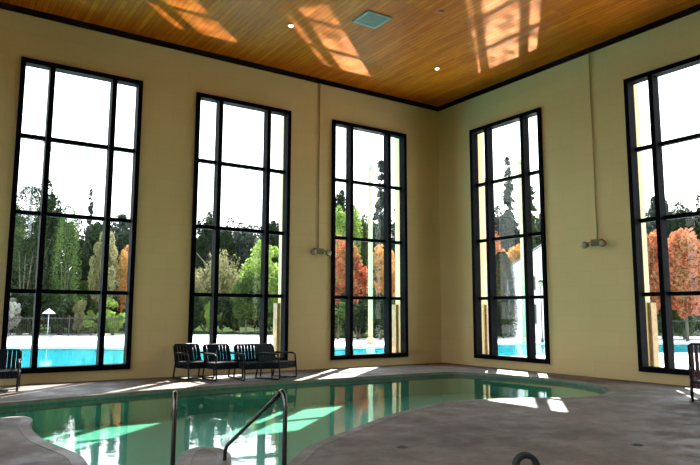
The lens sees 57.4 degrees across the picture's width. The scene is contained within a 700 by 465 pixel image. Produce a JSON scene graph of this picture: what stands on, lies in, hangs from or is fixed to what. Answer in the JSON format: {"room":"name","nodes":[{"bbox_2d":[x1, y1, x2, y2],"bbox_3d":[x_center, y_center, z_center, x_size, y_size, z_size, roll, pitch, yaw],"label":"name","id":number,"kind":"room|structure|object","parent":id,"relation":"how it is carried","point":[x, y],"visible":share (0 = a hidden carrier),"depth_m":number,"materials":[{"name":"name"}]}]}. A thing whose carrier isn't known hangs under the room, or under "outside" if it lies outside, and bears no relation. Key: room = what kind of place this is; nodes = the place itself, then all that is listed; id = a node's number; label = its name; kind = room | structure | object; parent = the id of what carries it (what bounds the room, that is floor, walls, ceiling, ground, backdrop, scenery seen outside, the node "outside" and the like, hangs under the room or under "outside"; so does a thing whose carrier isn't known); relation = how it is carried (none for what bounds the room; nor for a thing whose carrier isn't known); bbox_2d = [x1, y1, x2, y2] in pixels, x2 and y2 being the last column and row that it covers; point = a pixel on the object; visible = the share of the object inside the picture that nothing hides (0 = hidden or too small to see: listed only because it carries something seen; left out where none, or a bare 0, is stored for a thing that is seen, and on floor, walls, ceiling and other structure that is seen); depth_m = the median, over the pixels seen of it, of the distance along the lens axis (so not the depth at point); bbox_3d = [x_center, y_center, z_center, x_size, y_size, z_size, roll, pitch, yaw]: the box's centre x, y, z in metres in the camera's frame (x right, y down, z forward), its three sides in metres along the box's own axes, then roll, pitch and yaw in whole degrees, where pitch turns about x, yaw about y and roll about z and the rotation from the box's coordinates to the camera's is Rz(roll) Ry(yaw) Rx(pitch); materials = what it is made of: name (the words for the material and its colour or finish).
{"room":"indoor swimming pool","nodes":[
{"label":"indoor swimming pool","id":0,"kind":"room"},
{"bbox_2d":[0,9,441,385],"bbox_3d":[-5.280,-0.730,17.052,20.900,9.000,0.450,5,-9,-34],"label":"wall","id":1,"kind":"structure","parent":0,"point":[172,79],"depth_m":17.61,"materials":[{"name":"beige paint"}]},
{"bbox_2d":[1,57,142,373],"bbox_3d":[-6.778,-0.389,15.807,2.898,7.503,0.300,5,-9,-34],"label":"window","id":2,"kind":"structure","parent":1,"relation":"in","point":[114,80],"depth_m":15.76,"materials":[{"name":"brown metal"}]},
{"bbox_2d":[0,2,437,110],"bbox_3d":[-5.126,-5.145,17.402,20.000,0.150,0.050,5,-9,-34],"label":"trim","id":3,"kind":"structure","parent":1,"relation":"attached to","point":[5,6],"depth_m":17.93,"materials":[{"name":"black wood"}]},
{"bbox_2d":[188,92,291,360],"bbox_3d":[-3.104,-0.067,18.254,2.975,7.503,0.300,5,-9,-34],"label":"window","id":4,"kind":"structure","parent":1,"relation":"in","point":[220,102],"depth_m":18.34,"materials":[{"name":"brown metal"}]},
{"bbox_2d":[310,83,331,255],"bbox_3d":[-0.906,-2.004,19.751,0.730,5.465,0.238,5,-9,-34],"label":"emergency light","id":5,"kind":"object","parent":1,"relation":"attached to","point":[318,250],"visible":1,"depth_m":19.63,"materials":[{"name":"beige plastic"}]},
{"bbox_2d":[330,119,407,359],"bbox_3d":[0.610,0.258,20.727,2.976,7.503,0.300,5,-9,-34],"label":"window","id":6,"kind":"structure","parent":1,"relation":"in","point":[350,127],"depth_m":20.77,"materials":[{"name":"brown metal"}]},
{"bbox_2d":[273,116,282,356],"bbox_3d":[-1.940,-0.177,19.663,0.700,8.620,0.240,5,-9,-34],"label":"wall pier","id":7,"kind":"object","parent":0,"point":[276,308],"visible":0.21,"depth_m":19.25,"materials":[{"name":"beige paint"}]},
{"bbox_2d":[0,0,699,106],"bbox_3d":[0.994,-6.469,8.387,20.900,0.250,22.900,5,-9,-34],"label":"ceiling","id":8,"kind":"structure","parent":0,"point":[476,45],"depth_m":16.81,"materials":[{"name":"brown wood"}]},
{"bbox_2d":[352,10,391,28],"bbox_3d":[0.553,-5.351,16.083,0.720,0.038,0.720,5,-9,-34],"label":"ceiling vent","id":9,"kind":"object","parent":8,"relation":"in","point":[371,19],"visible":1,"depth_m":16.05,"materials":[{"name":"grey metal"}]},
{"bbox_2d":[0,362,699,464],"bbox_3d":[0.965,2.583,7.240,20.000,0.001,22.000,5,-9,-34],"label":"floor","id":10,"kind":"structure","parent":0,"point":[663,418],"depth_m":9.28,"materials":[{"name":"concrete"}]},
{"bbox_2d":[0,349,21,390],"bbox_3d":[-7.489,2.951,13.710,0.778,0.853,0.831,3,-8,-24],"label":"patio chair","id":11,"kind":"object","parent":10,"relation":"on","point":[11,372],"visible":1,"depth_m":14.03,"materials":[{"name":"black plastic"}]},
{"bbox_2d":[172,343,214,380],"bbox_3d":[-3.983,3.280,16.286,0.793,0.870,0.847,7,-10,-43],"label":"patio chair","id":12,"kind":"object","parent":10,"relation":"on","point":[188,361],"visible":0.85,"depth_m":16.33,"materials":[{"name":"black metal"}]},
{"bbox_2d":[202,343,242,380],"bbox_3d":[-3.217,3.264,16.139,0.793,0.870,0.847,6,-9,-38],"label":"patio chair","id":13,"kind":"object","parent":10,"relation":"on","point":[225,362],"visible":0.93,"depth_m":16.23,"materials":[{"name":"black metal"}]},
{"bbox_2d":[233,343,272,380],"bbox_3d":[-2.459,3.270,16.166,0.793,0.870,0.847,4,-8,-30],"label":"patio chair","id":14,"kind":"object","parent":10,"relation":"on","point":[251,363],"visible":0.84,"depth_m":16.23,"materials":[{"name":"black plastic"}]},
{"bbox_2d":[255,343,296,379],"bbox_3d":[-1.912,3.310,16.467,0.847,0.870,0.793,-4,-8,30],"label":"patio chair","id":15,"kind":"object","parent":10,"relation":"on","point":[279,364],"visible":0.86,"depth_m":16.48,"materials":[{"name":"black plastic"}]},
{"bbox_2d":[0,371,615,464],"bbox_3d":[-0.888,3.394,11.318,16.270,0.604,8.268,5,-9,-34],"label":"swimming pool","id":16,"kind":"object","parent":10,"relation":"in","point":[128,427],"visible":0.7,"depth_m":13.03,"materials":[{"name":"liquid"}]},
{"bbox_2d":[170,390,177,464],"bbox_3d":[-1.713,2.518,6.197,0.110,2.050,1.342,2,-7,-13],"label":"pool handrail","id":17,"kind":"object","parent":16,"relation":"attached to","point":[174,403],"visible":1,"depth_m":5.67,"materials":[{"name":"silver metal"}]},
{"bbox_2d":[0,398,438,464],"bbox_3d":[-0.888,3.495,11.305,15.950,0.400,7.950,5,-9,-34],"label":"basin","id":18,"kind":"object","parent":16,"relation":"in","point":[126,436],"depth_m":12.38,"materials":[{"name":"liquid"}]},
{"bbox_2d":[223,389,287,464],"bbox_3d":[-0.975,2.534,6.390,0.109,2.071,1.876,4,-8,-26],"label":"pool handrail","id":19,"kind":"object","parent":16,"relation":"attached to","point":[280,392],"visible":1,"depth_m":5.83,"materials":[{"name":"silver metal"}]},
{"bbox_2d":[512,452,539,464],"bbox_3d":[1.456,2.076,5.268,0.314,0.514,0.184,0,-7,1],"label":"pool handrail","id":20,"kind":"object","parent":10,"relation":"on","point":[519,457],"visible":1,"depth_m":5.25,"materials":[{"name":"black metal"}]},
{"bbox_2d":[687,343,699,401],"bbox_3d":[6.994,2.714,12.406,0.748,1.088,0.807,-3,-8,26],"label":"patio chair","id":21,"kind":"object","parent":10,"relation":"on","point":[694,381],"visible":1,"depth_m":12.78,"materials":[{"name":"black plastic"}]},
{"bbox_2d":[392,138,397,352],"bbox_3d":[1.774,0.149,22.137,0.700,8.620,0.240,5,-9,-34],"label":"wall pier","id":22,"kind":"object","parent":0,"point":[394,307],"visible":0.18,"depth_m":21.77,"materials":[{"name":"beige paint"}]},
{"bbox_2d":[481,133,488,353],"bbox_3d":[4.383,0.084,21.556,0.240,8.620,0.700,5,-9,-34],"label":"wall pier","id":23,"kind":"object","parent":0,"point":[482,136],"visible":0.14,"depth_m":21.25,"materials":[{"name":"beige paint"}]},
{"bbox_2d":[438,11,699,385],"bbox_3d":[9.593,-1.161,13.273,0.450,9.000,22.450,5,-9,-34],"label":"wall","id":24,"kind":"structure","parent":0,"point":[592,316],"depth_m":17.74,"materials":[{"name":"beige paint"}]},
{"bbox_2d":[469,107,549,363],"bbox_3d":[4.925,0.158,19.828,0.300,7.503,2.938,5,-9,-34],"label":"window","id":25,"kind":"structure","parent":24,"relation":"in","point":[527,235],"depth_m":19.98,"materials":[{"name":"brown metal"}]},
{"bbox_2d":[438,4,699,110],"bbox_3d":[9.288,-5.548,13.856,0.050,0.150,21.950,5,-9,-34],"label":"trim","id":26,"kind":"structure","parent":24,"relation":"attached to","point":[696,8],"depth_m":17.93,"materials":[{"name":"black wood"}]},
{"bbox_2d":[581,53,606,247],"bbox_3d":[6.548,-2.292,17.368,0.238,5.445,0.730,5,-9,-34],"label":"emergency light","id":27,"kind":"object","parent":24,"relation":"attached to","point":[595,242],"visible":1,"depth_m":17.25,"materials":[{"name":"beige plastic"}]},
{"bbox_2d":[623,54,699,375],"bbox_3d":[8.092,-0.424,15.149,0.300,7.503,2.944,5,-9,-34],"label":"window","id":28,"kind":"structure","parent":24,"relation":"in","point":[665,293],"depth_m":15.90,"materials":[{"name":"brown metal"}]},
{"bbox_2d":[635,84,659,366],"bbox_3d":[7.548,-0.499,16.881,0.240,8.620,0.700,5,-9,-34],"label":"wall pier","id":29,"kind":"object","parent":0,"point":[651,307],"visible":0.21,"depth_m":16.38,"materials":[{"name":"beige paint"}]},
{"label":"outside","id":30,"kind":"structure","parent":0,"visible":0},
{"bbox_2d":[11,293,699,337],"bbox_3d":[11.778,1.196,28.086,380.800,8.131,408.000,5,-9,-34],"label":"hillside","id":31,"kind":"structure","parent":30,"point":[198,330],"depth_m":52.90,"materials":[{"name":"green plant"}]},
{"bbox_2d":[11,205,26,288],"bbox_3d":[-29.370,3.067,55.282,3.662,11.304,3.819,7,-10,-41],"label":"evergreen tree","id":32,"kind":"object","parent":31,"relation":"on","point":[18,220],"visible":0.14,"depth_m":54.97,"materials":[{"name":"green plant"}]},
{"bbox_2d":[23,123,55,331],"bbox_3d":[-26.401,-0.517,54.369,1.802,17.815,0.440,4,-8,-27],"label":"floodlight pole","id":33,"kind":"object","parent":31,"relation":"on","point":[53,151],"visible":0.26,"depth_m":54.60,"materials":[{"name":"grey metal"}]},
{"bbox_2d":[50,267,71,288],"bbox_3d":[-25.903,5.756,56.152,3.185,5.765,3.188,-5,-9,34],"label":"bush","id":34,"kind":"object","parent":31,"relation":"on","point":[65,269],"visible":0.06,"depth_m":56.10,"materials":[{"name":"green plant"}]},
{"bbox_2d":[58,218,72,267],"bbox_3d":[-40.222,3.732,88.366,4.984,12.733,5.431,0,-7,4],"label":"tree","id":35,"kind":"object","parent":31,"relation":"on","point":[65,222],"visible":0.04,"depth_m":88.36,"materials":[{"name":"green plant"}]},
{"bbox_2d":[57,219,84,281],"bbox_3d":[-35.566,3.908,82.745,4.980,12.082,4.657,-6,-9,39],"label":"tree","id":36,"kind":"object","parent":31,"relation":"on","point":[79,221],"visible":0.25,"depth_m":81.86,"materials":[{"name":"green plant"}]},
{"bbox_2d":[82,188,94,270],"bbox_3d":[-26.140,2.378,63.849,1.921,13.952,1.952,3,-8,-21],"label":"conifer tree","id":37,"kind":"object","parent":31,"relation":"on","point":[91,204],"visible":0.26,"depth_m":64.20,"materials":[{"name":"green plant"}]},
{"bbox_2d":[75,221,102,271],"bbox_3d":[-33.449,4.186,83.078,4.928,11.643,4.248,0,-7,3],"label":"tree","id":38,"kind":"object","parent":31,"relation":"on","point":[97,222],"visible":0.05,"depth_m":82.44,"materials":[{"name":"green plant"}]},
{"bbox_2d":[77,221,117,289],"bbox_3d":[-21.479,3.672,54.036,3.105,10.068,3.182,1,-7,-7],"label":"evergreen tree","id":39,"kind":"object","parent":31,"relation":"on","point":[85,267],"visible":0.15,"depth_m":53.63,"materials":[{"name":"green plant"}]},
{"bbox_2d":[113,213,127,264],"bbox_3d":[-21.915,3.592,60.166,3.176,11.071,3.242,-2,-8,18],"label":"conifer tree","id":40,"kind":"object","parent":31,"relation":"on","point":[120,226],"visible":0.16,"depth_m":60.68,"materials":[{"name":"green plant"}]},
{"bbox_2d":[117,230,128,281],"bbox_3d":[-19.731,4.106,57.844,2.886,9.714,2.685,0,-7,4],"label":"evergreen tree","id":41,"kind":"object","parent":31,"relation":"on","point":[122,239],"visible":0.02,"depth_m":57.62,"materials":[{"name":"green plant"}]},
{"bbox_2d":[193,300,202,331],"bbox_3d":[-12.823,6.763,52.551,1.593,3.056,1.542,-1,-7,6],"label":"shrub","id":42,"kind":"object","parent":31,"relation":"on","point":[196,323],"visible":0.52,"depth_m":52.10,"materials":[{"name":"green plant"}]},
{"bbox_2d":[194,297,209,331],"bbox_3d":[-12.111,6.765,52.861,1.858,3.124,1.849,7,-10,-43],"label":"bush","id":43,"kind":"object","parent":31,"relation":"on","point":[205,300],"visible":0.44,"depth_m":52.72,"materials":[{"name":"green plant"}]},
{"bbox_2d":[196,209,212,290],"bbox_3d":[-15.683,3.412,68.740,3.128,11.944,2.745,1,-7,-4],"label":"evergreen tree","id":44,"kind":"object","parent":31,"relation":"on","point":[201,241],"visible":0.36,"depth_m":68.48,"materials":[{"name":"green plant"}]},
{"bbox_2d":[204,301,221,328],"bbox_3d":[-11.141,6.913,52.088,1.780,2.708,1.632,3,-8,-24],"label":"shrub","id":45,"kind":"object","parent":31,"relation":"on","point":[207,306],"visible":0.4,"depth_m":51.82,"materials":[{"name":"green plant"}]},
{"bbox_2d":[195,250,241,306],"bbox_3d":[-11.938,4.824,55.156,4.960,7.524,4.786,-4,-8,28],"label":"broadleaf tree","id":46,"kind":"object","parent":31,"relation":"on","point":[202,279],"visible":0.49,"depth_m":54.74,"materials":[{"name":"green plant"}]},
{"bbox_2d":[217,297,232,332],"bbox_3d":[-10.399,6.661,52.115,1.881,3.305,1.879,4,-8,-31],"label":"bush","id":47,"kind":"object","parent":31,"relation":"on","point":[223,302],"visible":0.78,"depth_m":51.83,"materials":[{"name":"green plant"}]},
{"bbox_2d":[219,217,241,277],"bbox_3d":[-12.970,3.757,68.146,3.040,11.058,3.325,-2,-7,14],"label":"evergreen tree","id":48,"kind":"object","parent":31,"relation":"on","point":[226,239],"visible":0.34,"depth_m":67.96,"materials":[{"name":"green plant"}]},
{"bbox_2d":[225,306,238,331],"bbox_3d":[-9.692,7.042,52.730,2.122,2.529,1.913,-4,-9,32],"label":"shrub","id":49,"kind":"object","parent":31,"relation":"on","point":[228,323],"visible":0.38,"depth_m":52.13,"materials":[{"name":"green plant"}]},
{"bbox_2d":[229,297,245,332],"bbox_3d":[-9.181,6.431,52.510,1.765,3.877,1.886,-5,-9,38],"label":"bush","id":50,"kind":"object","parent":31,"relation":"on","point":[231,302],"visible":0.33,"depth_m":52.19,"materials":[{"name":"green plant"}]},
{"bbox_2d":[233,222,260,279],"bbox_3d":[-11.551,3.702,70.823,3.484,11.461,3.811,2,-8,-17],"label":"evergreen tree","id":51,"kind":"object","parent":31,"relation":"on","point":[243,243],"visible":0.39,"depth_m":70.20,"materials":[{"name":"green plant"}]},
{"bbox_2d":[247,316,259,331],"bbox_3d":[-7.867,6.902,53.222,1.772,2.948,1.888,2,-7,-14],"label":"bush","id":52,"kind":"object","parent":31,"relation":"on","point":[253,323],"visible":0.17,"depth_m":52.76,"materials":[{"name":"green plant"}]},
{"bbox_2d":[238,238,278,303],"bbox_3d":[-6.904,4.449,52.474,4.435,7.946,3.886,-4,-8,30],"label":"broadleaf tree","id":53,"kind":"object","parent":31,"relation":"on","point":[273,275],"visible":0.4,"depth_m":51.66,"materials":[{"name":"green plant"}]},
{"bbox_2d":[248,299,273,327],"bbox_3d":[-6.925,6.691,50.671,2.287,2.952,2.069,1,-7,-3],"label":"shrub","id":54,"kind":"object","parent":31,"relation":"on","point":[255,316],"visible":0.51,"depth_m":50.10,"materials":[{"name":"green plant"}]},
{"bbox_2d":[258,220,278,260],"bbox_3d":[-11.020,4.034,88.367,4.224,11.744,4.900,5,-9,-34],"label":"tree","id":55,"kind":"object","parent":31,"relation":"on","point":[273,225],"visible":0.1,"depth_m":87.95,"materials":[{"name":"green plant"}]},
{"bbox_2d":[272,225,278,266],"bbox_3d":[-7.161,4.049,68.354,2.836,10.117,3.049,0,-7,2],"label":"evergreen tree","id":56,"kind":"object","parent":31,"relation":"on","point":[276,238],"visible":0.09,"depth_m":68.42,"materials":[{"name":"green plant"}]},
{"bbox_2d":[335,189,345,309],"bbox_3d":[-1.320,2.046,67.859,2.958,13.365,2.925,-4,-8,29],"label":"evergreen tree","id":57,"kind":"object","parent":31,"relation":"on","point":[340,197],"visible":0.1,"depth_m":68.18,"materials":[{"name":"green plant"}]},
{"bbox_2d":[335,204,362,285],"bbox_3d":[-0.236,2.798,54.133,2.873,10.600,3.116,3,-8,-21],"label":"broadleaf tree","id":58,"kind":"object","parent":31,"relation":"on","point":[341,216],"visible":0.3,"depth_m":54.05,"materials":[{"name":"green plant"}]},
{"bbox_2d":[335,235,367,306],"bbox_3d":[-0.186,3.920,47.900,3.316,7.575,3.437,-5,-9,37],"label":"maple tree","id":59,"kind":"object","parent":31,"relation":"on","point":[360,276],"visible":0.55,"depth_m":47.57,"materials":[{"name":"red plant"}]},
{"bbox_2d":[353,299,367,337],"bbox_3d":[0.752,5.899,43.990,1.450,3.010,1.545,3,-8,-19],"label":"bush","id":60,"kind":"object","parent":31,"relation":"on","point":[364,330],"visible":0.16,"depth_m":43.70,"materials":[{"name":"green plant"}]},
{"bbox_2d":[356,213,377,295],"bbox_3d":[1.630,3.069,66.137,3.431,10.328,3.487,-2,-8,18],"label":"broadleaf tree","id":61,"kind":"object","parent":31,"relation":"on","point":[364,245],"visible":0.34,"depth_m":65.82,"materials":[{"name":"green plant"}]},
{"bbox_2d":[372,160,383,291],"bbox_3d":[3.172,0.441,63.406,2.833,15.793,2.813,1,-7,-7],"label":"conifer tree","id":62,"kind":"object","parent":31,"relation":"on","point":[378,214],"visible":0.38,"depth_m":63.50,"materials":[{"name":"green plant"}]},
{"bbox_2d":[365,244,395,331],"bbox_3d":[2.488,4.272,47.824,2.756,6.813,2.865,-5,-9,34],"label":"maple tree","id":63,"kind":"object","parent":31,"relation":"on","point":[378,258],"visible":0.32,"depth_m":47.45,"materials":[{"name":"orange plant"}]},
{"bbox_2d":[486,231,500,288],"bbox_3d":[12.153,4.094,55.516,2.963,8.693,3.143,-4,-8,28],"label":"maple tree","id":64,"kind":"object","parent":31,"relation":"on","point":[497,249],"visible":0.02,"depth_m":55.04,"materials":[{"name":"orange plant"}]},
{"bbox_2d":[485,205,519,252],"bbox_3d":[14.945,2.922,64.269,4.286,11.668,4.247,0,-7,-2],"label":"evergreen tree","id":65,"kind":"object","parent":31,"relation":"on","point":[507,224],"visible":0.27,"depth_m":64.36,"materials":[{"name":"green plant"}]},
{"bbox_2d":[496,244,519,295],"bbox_3d":[12.880,4.572,50.639,3.125,7.418,2.922,-3,-8,20],"label":"maple tree","id":66,"kind":"object","parent":31,"relation":"on","point":[514,254],"visible":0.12,"depth_m":50.10,"materials":[{"name":"orange plant"}]},
{"bbox_2d":[502,155,516,245],"bbox_3d":[17.496,0.171,70.095,2.612,17.786,2.886,5,-8,-31],"label":"conifer tree","id":67,"kind":"object","parent":31,"relation":"on","point":[507,199],"visible":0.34,"depth_m":70.76,"materials":[{"name":"green plant"}]},
{"bbox_2d":[531,186,537,248],"bbox_3d":[18.564,2.058,64.930,3.242,14.082,3.162,-2,-7,15],"label":"conifer tree","id":68,"kind":"object","parent":31,"relation":"on","point":[533,207],"visible":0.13,"depth_m":65.23,"materials":[{"name":"green plant"}]},
{"bbox_2d":[533,217,540,246],"bbox_3d":[20.581,3.259,65.750,3.520,11.714,3.851,1,-7,-4],"label":"evergreen tree","id":69,"kind":"object","parent":31,"relation":"on","point":[538,238],"visible":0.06,"depth_m":65.94,"materials":[{"name":"green plant"}]},
{"bbox_2d":[645,196,677,241],"bbox_3d":[29.514,2.768,61.015,3.845,12.894,4.028,-6,-9,39],"label":"evergreen tree","id":70,"kind":"object","parent":31,"relation":"on","point":[651,213],"visible":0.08,"depth_m":60.79,"materials":[{"name":"green plant"}]},
{"bbox_2d":[667,201,699,282],"bbox_3d":[30.904,3.075,58.324,4.033,11.991,3.617,-2,-8,19],"label":"evergreen tree","id":71,"kind":"object","parent":31,"relation":"on","point":[688,223],"visible":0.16,"depth_m":58.24,"materials":[{"name":"green plant"}]},
{"bbox_2d":[688,191,699,281],"bbox_3d":[32.021,2.555,56.439,3.993,12.817,3.651,0,-7,-2],"label":"evergreen tree","id":72,"kind":"object","parent":31,"relation":"on","point":[697,230],"visible":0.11,"depth_m":56.73,"materials":[{"name":"green plant"}]},
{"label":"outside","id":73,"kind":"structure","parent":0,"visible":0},
{"bbox_2d":[7,333,699,368],"bbox_3d":[-0.188,4.177,19.615,112.000,0.001,120.000,5,-9,-34],"label":"patio","id":74,"kind":"structure","parent":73,"point":[681,360],"depth_m":39.44,"materials":[{"name":"concrete"}]},
{"bbox_2d":[8,293,21,329],"bbox_3d":[-25.004,5.872,46.369,2.384,3.398,2.266,0,-7,5],"label":"shrub","id":75,"kind":"object","parent":74,"relation":"on","point":[14,308],"visible":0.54,"depth_m":46.41,"materials":[{"name":"grey plant"}]},
{"bbox_2d":[8,316,32,336],"bbox_3d":[-22.892,6.573,44.871,1.926,1.450,0.080,4,-8,-27],"label":"fence panel","id":76,"kind":"object","parent":74,"relation":"on","point":[23,318],"visible":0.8,"depth_m":44.63,"materials":[{"name":"metal"}]},
{"bbox_2d":[9,186,50,334],"bbox_3d":[-24.703,2.205,48.757,3.790,11.648,3.685,-3,-8,22],"label":"evergreen tree","id":77,"kind":"object","parent":74,"relation":"on","point":[24,189],"visible":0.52,"depth_m":48.58,"materials":[{"name":"green plant"}]},
{"bbox_2d":[17,307,43,334],"bbox_3d":[-24.037,6.437,48.023,1.899,2.720,1.897,6,-9,-38],"label":"bush","id":78,"kind":"object","parent":74,"relation":"on","point":[24,314],"visible":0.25,"depth_m":47.54,"materials":[{"name":"green plant"}]},
{"bbox_2d":[13,287,51,334],"bbox_3d":[-23.664,5.894,47.998,2.885,3.796,3.173,7,-10,-44],"label":"shrub","id":79,"kind":"object","parent":74,"relation":"on","point":[28,301],"visible":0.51,"depth_m":47.20,"materials":[{"name":"green plant"}]},
{"bbox_2d":[17,180,62,333],"bbox_3d":[-24.845,2.058,51.306,3.358,12.828,3.673,4,-8,-29],"label":"evergreen tree","id":80,"kind":"object","parent":74,"relation":"on","point":[52,203],"visible":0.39,"depth_m":50.99,"materials":[{"name":"green plant"}]},
{"bbox_2d":[39,317,68,333],"bbox_3d":[-21.161,6.683,45.696,1.996,1.450,0.080,3,-8,-24],"label":"fence panel","id":81,"kind":"object","parent":74,"relation":"on","point":[60,318],"visible":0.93,"depth_m":45.73,"materials":[{"name":"metal"}]},
{"bbox_2d":[42,294,75,334],"bbox_3d":[-21.652,6.192,48.029,2.523,3.205,2.275,-3,-8,26],"label":"shrub","id":82,"kind":"object","parent":74,"relation":"on","point":[64,310],"visible":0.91,"depth_m":47.47,"materials":[{"name":"green plant"}]},
{"bbox_2d":[47,205,81,334],"bbox_3d":[-21.907,2.932,49.109,2.378,10.249,2.427,0,-7,2],"label":"evergreen tree","id":83,"kind":"object","parent":74,"relation":"on","point":[66,206],"visible":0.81,"depth_m":49.15,"materials":[{"name":"green plant"}]},
{"bbox_2d":[50,276,88,332],"bbox_3d":[-22.101,5.826,51.051,3.233,4.767,3.543,-1,-7,11],"label":"shrub","id":84,"kind":"object","parent":74,"relation":"on","point":[83,285],"visible":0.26,"depth_m":51.08,"materials":[{"name":"green plant"}]},
{"bbox_2d":[72,300,86,334],"bbox_3d":[-20.286,6.395,47.776,1.013,2.734,1.086,-5,-9,34],"label":"shrub","id":85,"kind":"object","parent":74,"relation":"on","point":[78,308],"visible":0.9,"depth_m":47.57,"materials":[{"name":"green plant"}]},
{"bbox_2d":[68,316,97,335],"bbox_3d":[-19.301,6.777,46.391,2.069,1.450,0.080,2,-8,-17],"label":"fence panel","id":86,"kind":"object","parent":74,"relation":"on","point":[82,318],"visible":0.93,"depth_m":46.28,"materials":[{"name":"black metal"}]},
{"bbox_2d":[82,310,97,334],"bbox_3d":[-19.310,6.751,47.590,1.313,1.939,1.431,3,-8,-19],"label":"shrub","id":87,"kind":"object","parent":74,"relation":"on","point":[94,326],"visible":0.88,"depth_m":47.56,"materials":[{"name":"green plant"}]},
{"bbox_2d":[86,300,98,332],"bbox_3d":[-20.004,6.611,50.121,1.845,2.938,1.836,-2,-7,15],"label":"bush","id":88,"kind":"object","parent":74,"relation":"on","point":[93,308],"visible":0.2,"depth_m":49.73,"materials":[{"name":"green plant"}]},
{"bbox_2d":[86,285,119,321],"bbox_3d":[-19.455,6.005,50.460,2.779,4.271,2.663,3,-8,-21],"label":"shrub","id":89,"kind":"object","parent":74,"relation":"on","point":[89,299],"visible":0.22,"depth_m":50.00,"materials":[{"name":"green plant"}]},
{"bbox_2d":[87,231,120,308],"bbox_3d":[-19.065,3.952,49.461,2.299,8.387,2.212,0,-7,-1],"label":"broadleaf tree","id":90,"kind":"object","parent":74,"relation":"on","point":[94,277],"visible":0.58,"depth_m":49.30,"materials":[{"name":"green plant"}]},
{"bbox_2d":[96,297,124,334],"bbox_3d":[-17.751,6.269,47.735,2.090,2.983,1.958,7,-10,-41],"label":"shrub","id":91,"kind":"object","parent":74,"relation":"on","point":[111,302],"visible":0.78,"depth_m":47.55,"materials":[{"name":"green plant"}]},
{"bbox_2d":[116,245,128,332],"bbox_3d":[-17.643,4.638,50.624,1.782,7.271,1.708,0,-7,5],"label":"broadleaf tree","id":92,"kind":"object","parent":74,"relation":"on","point":[123,263],"visible":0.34,"depth_m":50.41,"materials":[{"name":"orange plant"}]},
{"bbox_2d":[231,271,259,334],"bbox_3d":[-8.204,5.652,50.544,2.498,5.163,2.377,3,-8,-20],"label":"broadleaf tree","id":93,"kind":"object","parent":74,"relation":"on","point":[247,285],"visible":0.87,"depth_m":50.16,"materials":[{"name":"green plant"}]},
{"bbox_2d":[335,302,344,339],"bbox_3d":[-0.816,5.774,41.633,1.653,2.527,1.812,-5,-9,36],"label":"shrub","id":94,"kind":"object","parent":74,"relation":"on","point":[341,311],"visible":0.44,"depth_m":41.38,"materials":[{"name":"green plant"}]},
{"bbox_2d":[6,342,699,367],"bbox_3d":[-3.666,6.012,29.150,53.266,1.274,22.282,4,-8,-30],"label":"pool","id":95,"kind":"object","parent":74,"relation":"in","point":[47,355],"visible":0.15,"depth_m":28.97,"materials":[{"name":"blue liquid"}]},
{"bbox_2d":[353,300,367,338],"bbox_3d":[0.459,5.742,41.974,1.760,2.703,1.837,6,-9,-37],"label":"shrub","id":96,"kind":"object","parent":74,"relation":"on","point":[358,318],"visible":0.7,"depth_m":41.55,"materials":[{"name":"green plant"}]},
{"bbox_2d":[366,164,374,343],"bbox_3d":[1.156,1.133,36.126,0.460,10.198,0.460,5,-9,-34],"label":"column","id":97,"kind":"structure","parent":74,"relation":"on","point":[370,340],"depth_m":35.97,"materials":[{"name":"concrete"}]},
{"bbox_2d":[365,293,383,339],"bbox_3d":[1.810,5.487,41.735,1.740,3.165,1.866,1,-7,-6],"label":"shrub","id":98,"kind":"object","parent":74,"relation":"on","point":[378,309],"visible":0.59,"depth_m":41.24,"materials":[{"name":"green plant"}]},
{"bbox_2d":[496,251,517,337],"bbox_3d":[10.713,4.437,44.953,2.106,6.243,2.056,2,-7,-16],"label":"arborvitae","id":99,"kind":"object","parent":74,"relation":"on","point":[502,324],"visible":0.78,"depth_m":44.46,"materials":[{"name":"green plant"}]},
{"bbox_2d":[516,160,525,342],"bbox_3d":[10.209,1.022,37.815,0.480,10.901,0.480,5,-9,-34],"label":"column","id":100,"kind":"structure","parent":74,"relation":"on","point":[523,339],"depth_m":37.65,"materials":[{"name":"concrete"}]},
{"bbox_2d":[502,244,543,337],"bbox_3d":[14.916,4.348,48.589,6.700,7.180,6.700,-1,-7,10],"label":"house","id":101,"kind":"structure","parent":74,"relation":"on","point":[537,256],"depth_m":45.89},
{"bbox_2d":[538,279,543,342],"bbox_3d":[11.399,4.658,38.058,0.360,3.755,0.360,5,-9,-34],"label":"lamp post","id":102,"kind":"object","parent":74,"relation":"on","point":[540,284],"visible":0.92,"depth_m":38.04,"materials":[{"name":"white metal"}]},
{"bbox_2d":[646,230,672,313],"bbox_3d":[20.095,3.500,42.735,2.831,7.811,3.003,3,-8,-19],"label":"maple tree","id":103,"kind":"object","parent":74,"relation":"on","point":[651,247],"visible":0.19,"depth_m":42.11,"materials":[{"name":"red plant"}]},
{"bbox_2d":[657,303,677,330],"bbox_3d":[21.819,5.547,43.956,1.742,3.817,1.631,-7,-10,43],"label":"bush","id":104,"kind":"object","parent":74,"relation":"on","point":[659,310],"visible":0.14,"depth_m":43.99,"materials":[{"name":"green plant"}]},
{"bbox_2d":[651,227,699,340],"bbox_3d":[21.439,3.392,41.194,3.467,7.658,3.298,7,-10,-43],"label":"maple tree","id":105,"kind":"object","parent":74,"relation":"on","point":[682,265],"visible":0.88,"depth_m":40.42,"materials":[{"name":"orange plant"}]},
{"bbox_2d":[672,300,696,339],"bbox_3d":[22.612,5.924,43.309,1.663,2.854,1.671,5,-9,-33],"label":"bush","id":106,"kind":"object","parent":74,"relation":"on","point":[678,324],"visible":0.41,"depth_m":43.10,"materials":[{"name":"green plant"}]},
{"bbox_2d":[691,304,699,334],"bbox_3d":[24.176,5.891,43.926,1.759,3.102,1.650,-2,-8,18],"label":"bush","id":107,"kind":"object","parent":74,"relation":"on","point":[694,315],"visible":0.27,"depth_m":43.74,"materials":[{"name":"green plant"}]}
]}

